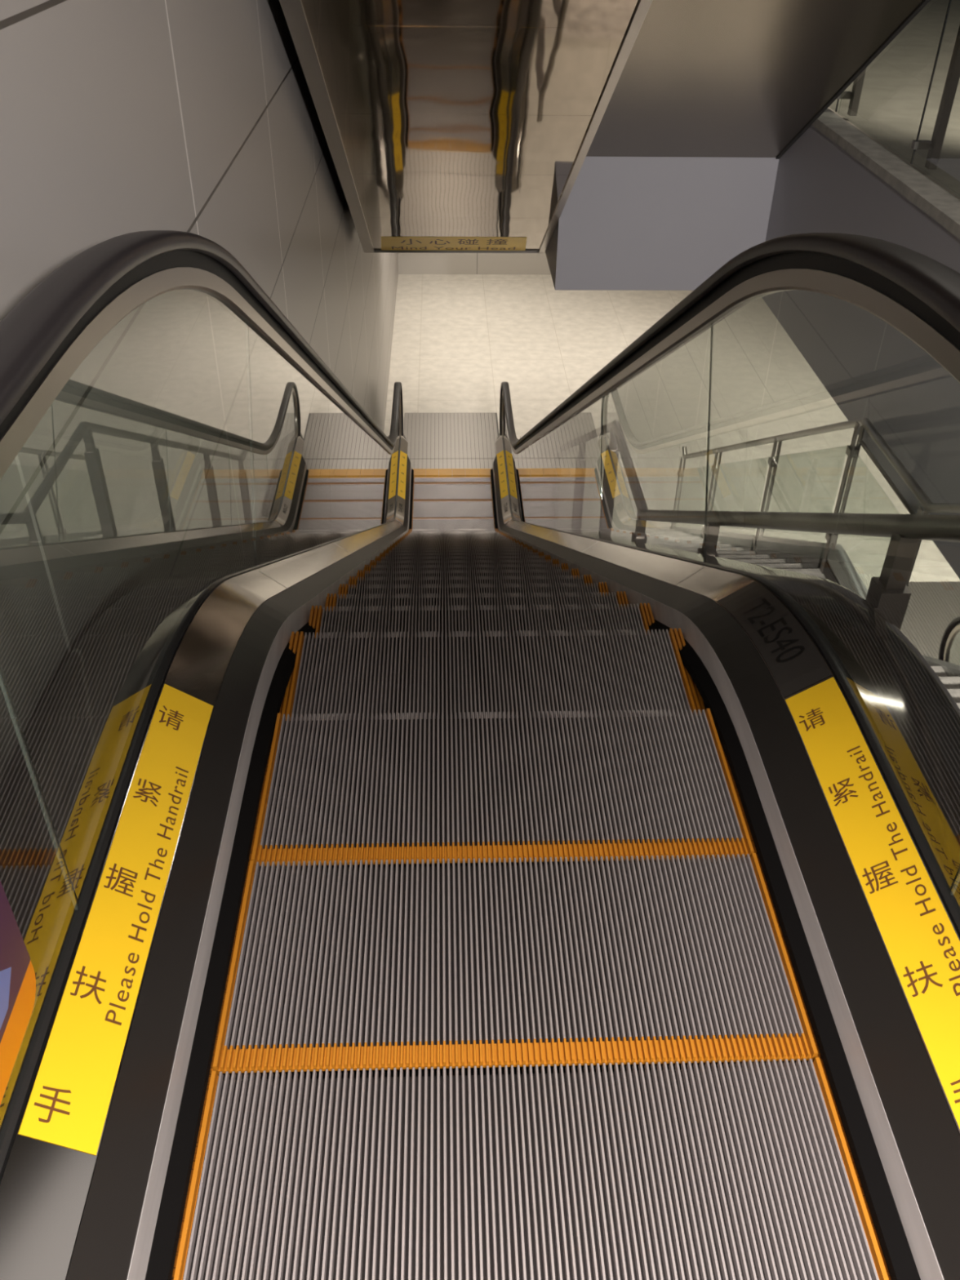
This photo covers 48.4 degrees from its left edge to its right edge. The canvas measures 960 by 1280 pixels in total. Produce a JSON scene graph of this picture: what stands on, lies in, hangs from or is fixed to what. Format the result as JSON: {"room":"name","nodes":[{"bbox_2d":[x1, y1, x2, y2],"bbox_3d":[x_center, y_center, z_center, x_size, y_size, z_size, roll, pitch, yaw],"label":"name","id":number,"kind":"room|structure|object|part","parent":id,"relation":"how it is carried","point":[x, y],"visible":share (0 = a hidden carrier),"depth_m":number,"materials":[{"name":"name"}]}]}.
{"room":"escalator","nodes":[
{"label":"escalator","id":0,"kind":"room"},
{"bbox_2d":[0,0,398,1080],"bbox_3d":[-1.082,-2.872,6.374,0.200,9.370,23.700,-1,37,-2],"label":"wall","id":1,"kind":"structure","parent":0,"point":[117,117],"depth_m":2.60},
{"bbox_2d":[397,252,551,274],"bbox_3d":[3.532,-7.672,17.657,9.850,3.193,0.200,-1,37,-2],"label":"wall","id":2,"kind":"structure","parent":0,"point":[407,263],"depth_m":18.31,"materials":[{"name":"beige paint"}]},
{"bbox_2d":[383,274,959,1069],"bbox_3d":[3.870,0.507,9.614,9.850,0.200,22.500,-1,37,-2],"label":"floor","id":3,"kind":"structure","parent":0,"point":[456,338],"depth_m":14.97,"materials":[{"name":"tile"}]},
{"bbox_2d":[0,230,959,1279],"bbox_3d":[-0.118,-0.587,6.579,1.690,5.995,14.694,-1,37,-2],"label":"escalator","id":4,"kind":"object","parent":3,"relation":"on","point":[490,1006],"visible":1,"depth_m":1.76,"materials":[{"name":"grey"}]},
{"bbox_3d":[-0.543,0.332,0.975,0.001,0.508,0.472,-1,37,-2],"label":"decal panel","id":5,"kind":"part","parent":4,"relation":"part of","materials":[{"name":"purple"}]},
{"bbox_3d":[-0.733,-0.702,6.249,0.080,5.430,13.230,-1,37,-2],"label":"handrail","id":6,"kind":"part","parent":4,"relation":"part of","materials":[{"name":"grey rubber"}]},
{"bbox_3d":[-0.595,-0.245,2.165,0.010,1.050,1.806,-1,37,-2],"label":"glass panel","id":7,"kind":"part","parent":4,"relation":"part of","materials":[{"name":"clear glass"}]},
{"bbox_3d":[-0.615,-0.205,6.284,0.039,4.688,12.520,-1,37,-2],"label":"skirt trim","id":8,"kind":"part","parent":4,"relation":"part of","materials":[{"name":"black metal"}]},
{"bbox_3d":[-0.600,0.004,6.441,0.003,4.905,12.520,-1,37,-2],"label":"skirt panel","id":9,"kind":"part","parent":4,"relation":"part of","materials":[{"name":"orange"}]},
{"bbox_3d":[-0.655,-0.650,3.899,0.010,1.593,2.066,-1,37,-2],"label":"glass panel","id":10,"kind":"part","parent":4,"relation":"part of","materials":[{"name":"clear glass"}]},
{"bbox_3d":[-0.723,-0.899,5.888,0.010,1.582,2.066,-1,37,-2],"label":"glass panel","id":11,"kind":"part","parent":4,"relation":"part of","materials":[{"name":"clear glass"}]},
{"bbox_3d":[-0.791,-1.152,7.874,0.010,1.582,2.066,-1,37,-2],"label":"glass panel","id":12,"kind":"part","parent":4,"relation":"part of","materials":[{"name":"clear glass"}]},
{"bbox_3d":[-0.857,-1.381,9.828,0.010,1.582,1.986,-1,37,-2],"label":"glass panel","id":13,"kind":"part","parent":4,"relation":"part of","materials":[{"name":"clear glass"}]},
{"bbox_3d":[-0.927,-2.132,11.761,0.010,0.866,2.500,-1,37,-2],"label":"glass panel","id":14,"kind":"part","parent":4,"relation":"part of","materials":[{"name":"clear glass"}]},
{"bbox_3d":[-0.337,-2.101,12.848,1.204,0.034,0.259,-1,37,-2],"label":"landing plate","id":15,"kind":"part","parent":4,"relation":"part of","materials":[{"name":"grey metal"}]},
{"bbox_3d":[-0.362,-2.570,13.470,1.204,0.034,1.289,-1,37,-2],"label":"landing plate","id":16,"kind":"part","parent":4,"relation":"part of","materials":[{"name":"grey metal"}]},
{"bbox_3d":[0.322,-2.143,11.802,0.010,0.866,2.500,-1,37,-2],"label":"glass panel","id":17,"kind":"part","parent":4,"relation":"part of","materials":[{"name":"clear glass"}]},
{"bbox_3d":[0.392,-1.393,9.869,0.010,1.582,1.986,-1,37,-2],"label":"glass panel","id":18,"kind":"part","parent":4,"relation":"part of","materials":[{"name":"clear glass"}]},
{"bbox_3d":[0.459,-1.163,7.915,0.010,1.582,2.066,-1,37,-2],"label":"glass panel","id":19,"kind":"part","parent":4,"relation":"part of","materials":[{"name":"clear glass"}]},
{"bbox_3d":[0.526,-0.910,5.929,0.010,1.582,2.066,-1,37,-2],"label":"glass panel","id":20,"kind":"part","parent":4,"relation":"part of","materials":[{"name":"clear glass"}]},
{"bbox_3d":[0.594,-0.661,3.941,0.010,1.593,2.066,-1,37,-2],"label":"glass panel","id":21,"kind":"part","parent":4,"relation":"part of","materials":[{"name":"clear glass"}]},
{"bbox_3d":[0.405,-0.214,6.317,0.039,4.688,12.520,-1,37,-2],"label":"skirt trim","id":22,"kind":"part","parent":4,"relation":"part of","materials":[{"name":"black metal"}]},
{"bbox_3d":[0.516,-0.713,6.290,0.080,5.430,13.230,-1,37,-2],"label":"handrail","id":23,"kind":"part","parent":4,"relation":"part of","materials":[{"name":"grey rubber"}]},
{"bbox_3d":[0.383,-0.005,6.474,0.003,4.905,12.520,-1,37,-2],"label":"skirt panel","id":24,"kind":"part","parent":4,"relation":"part of","materials":[{"name":"black"}]},
{"bbox_2d":[693,528,959,708],"bbox_3d":[1.499,-0.274,6.619,1.532,4.588,8.736,-1,37,-2],"label":"staircase","id":25,"kind":"structure","parent":3,"relation":"on","point":[803,557],"depth_m":7.11,"materials":[{"name":"stone"}]},
{"bbox_2d":[599,435,959,630],"bbox_3d":[0.782,-0.632,6.122,0.066,5.635,9.413,-1,37,-2],"label":"stair railing","id":26,"kind":"object","parent":25,"relation":"attached to","point":[889,593],"visible":0.14,"depth_m":2.37,"materials":[{"name":"silver metal"}]},
{"bbox_3d":[0.850,-0.033,4.217,0.042,1.004,0.042,-1,37,-2],"label":"post","id":27,"kind":"part","parent":26,"relation":"part of","materials":[{"name":"silver metal"}]},
{"bbox_3d":[0.787,-1.002,5.844,0.052,4.709,9.413,-1,37,-2],"label":"handrail","id":28,"kind":"part","parent":26,"relation":"part of","materials":[{"name":"silver metal"}]},
{"bbox_3d":[0.905,0.163,2.575,0.042,0.981,0.042,-1,37,-2],"label":"post","id":29,"kind":"part","parent":26,"relation":"part of","materials":[{"name":"silver metal"}]},
{"bbox_3d":[2.182,-0.235,6.670,0.008,4.483,8.704,-1,37,-2],"label":"skirting","id":30,"kind":"part","parent":25,"relation":"part of","materials":[{"name":"grey"}]},
{"bbox_2d":[695,417,959,586],"bbox_3d":[2.146,-0.846,8.059,0.074,3.629,5.675,-1,37,-2],"label":"stair railing","id":31,"kind":"object","parent":25,"relation":"attached to","point":[852,451],"visible":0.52,"depth_m":6.35,"materials":[{"name":"silver metal"}]},
{"bbox_3d":[2.083,-1.232,9.650,0.044,1.052,0.044,-1,37,-2],"label":"post","id":32,"kind":"part","parent":31,"relation":"part of","materials":[{"name":"silver metal"}]},
{"bbox_3d":[2.139,-0.995,8.014,0.044,1.119,0.044,-1,37,-2],"label":"post","id":33,"kind":"part","parent":31,"relation":"part of","materials":[{"name":"silver metal"}]},
{"bbox_3d":[2.165,-1.235,7.767,0.047,2.656,5.675,-1,37,-2],"label":"handrail","id":34,"kind":"part","parent":31,"relation":"part of","materials":[{"name":"silver metal"}]},
{"bbox_3d":[2.191,-0.841,6.468,0.044,1.023,0.044,-1,37,-2],"label":"post","id":35,"kind":"part","parent":31,"relation":"part of","materials":[{"name":"silver metal"}]},
{"bbox_3d":[2.232,-0.863,5.819,0.023,0.034,0.990,-1,37,-2],"label":"rail","id":36,"kind":"part","parent":31,"relation":"part of","materials":[{"name":"silver metal"}]},
{"bbox_3d":[2.223,-0.244,5.665,0.044,1.035,0.044,-1,37,-2],"label":"post","id":37,"kind":"part","parent":31,"relation":"part of","materials":[{"name":"silver metal"}]},
{"bbox_2d":[900,581,959,665],"bbox_3d":[4.769,0.356,8.020,1.545,1.976,5.782,-1,37,-2],"label":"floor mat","id":38,"kind":"object","parent":3,"relation":"on","point":[931,619],"visible":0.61,"depth_m":10.36,"materials":[{"name":"grey metal"}]},
{"bbox_3d":[4.108,0.801,7.317,0.080,1.858,4.097,-1,37,-2],"label":"handrail","id":39,"kind":"part","parent":38,"relation":"part of","materials":[{"name":"grey rubber"}]},
{"bbox_2d":[545,0,959,578],"bbox_3d":[3.920,-2.663,7.230,9.850,1.347,22.500,-1,37,-2],"label":"wall","id":40,"kind":"structure","parent":0,"point":[624,223],"depth_m":7.52,"materials":[{"name":"grey paint"}]},
{"bbox_2d":[279,0,653,253],"bbox_3d":[-0.022,-3.347,3.191,1.547,7.217,12.053,-1,37,-2],"label":"mirror","id":41,"kind":"object","parent":40,"relation":"attached to","point":[448,126],"visible":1,"depth_m":5.65,"materials":[{"name":"silver metal"}]},
{"bbox_3d":[-0.740,-2.465,3.025,0.087,5.985,10.773,-1,37,-2],"label":"edge trim","id":42,"kind":"part","parent":41,"relation":"part of","materials":[{"name":"silver metal"}]},
{"bbox_3d":[-0.220,-3.353,9.130,1.532,0.080,0.012,-1,37,-2],"label":"trim","id":43,"kind":"part","parent":41,"relation":"part of","materials":[{"name":"silver metal"}]},
{"bbox_3d":[-0.180,-3.263,8.582,1.415,0.556,0.971,-1,37,-2],"label":"soffit panel","id":44,"kind":"part","parent":41,"relation":"part of","materials":[{"name":"silver metal"}]},
{"bbox_3d":[-0.142,-3.107,7.479,1.415,0.560,0.978,-1,37,-2],"label":"soffit panel","id":45,"kind":"part","parent":41,"relation":"part of","materials":[{"name":"silver metal"}]},
{"bbox_3d":[-0.104,-2.950,6.371,1.415,0.560,0.978,-1,37,-2],"label":"soffit panel","id":46,"kind":"part","parent":41,"relation":"part of","materials":[{"name":"silver metal"}]},
{"bbox_3d":[-0.067,-2.793,5.263,1.415,0.560,0.978,-1,37,-2],"label":"soffit panel","id":47,"kind":"part","parent":41,"relation":"part of","materials":[{"name":"silver metal"}]},
{"bbox_3d":[-0.029,-2.636,4.155,1.415,0.560,0.978,-1,37,-2],"label":"soffit panel","id":48,"kind":"part","parent":41,"relation":"part of","materials":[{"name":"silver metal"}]},
{"bbox_3d":[0.739,-2.478,3.073,0.049,5.985,10.773,-1,37,-2],"label":"edge trim","id":49,"kind":"part","parent":41,"relation":"part of","materials":[{"name":"silver metal"}]},
{"bbox_2d":[586,0,930,159],"bbox_3d":[1.587,-3.028,2.376,1.595,5.760,9.335,-1,37,-2],"label":"ceiling","id":50,"kind":"structure","parent":40,"relation":"attached to","point":[702,78],"depth_m":6.31,"materials":[{"name":"grey paint"}]},
{"bbox_3d":[2.372,-3.035,2.402,0.024,5.760,9.335,-1,37,-2],"label":"edge trim","id":51,"kind":"part","parent":50,"relation":"part of","materials":[{"name":"grey"}]},
{"bbox_2d":[811,108,959,239],"bbox_3d":[2.449,-0.830,3.630,0.176,0.055,10.040,-1,37,-2],"label":"ledge","id":52,"kind":"structure","parent":40,"relation":"on","point":[935,201],"depth_m":5.98,"materials":[{"name":"stone"}]},
{"bbox_2d":[835,0,959,168],"bbox_3d":[2.526,-2.403,4.740,0.155,1.124,6.300,-1,37,-2],"label":"glass railing","id":53,"kind":"object","parent":52,"relation":"on","point":[935,145],"visible":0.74,"depth_m":5.87,"materials":[{"name":"silver metal"}]},
{"bbox_3d":[2.498,-3.963,6.821,0.045,1.114,0.060,-1,37,-2],"label":"post","id":54,"kind":"part","parent":53,"relation":"part of","materials":[{"name":"silver metal"}]},
{"bbox_3d":[2.543,-3.103,5.679,0.045,1.114,0.060,-1,37,-2],"label":"post","id":55,"kind":"part","parent":53,"relation":"part of","materials":[{"name":"silver metal"}]}
]}

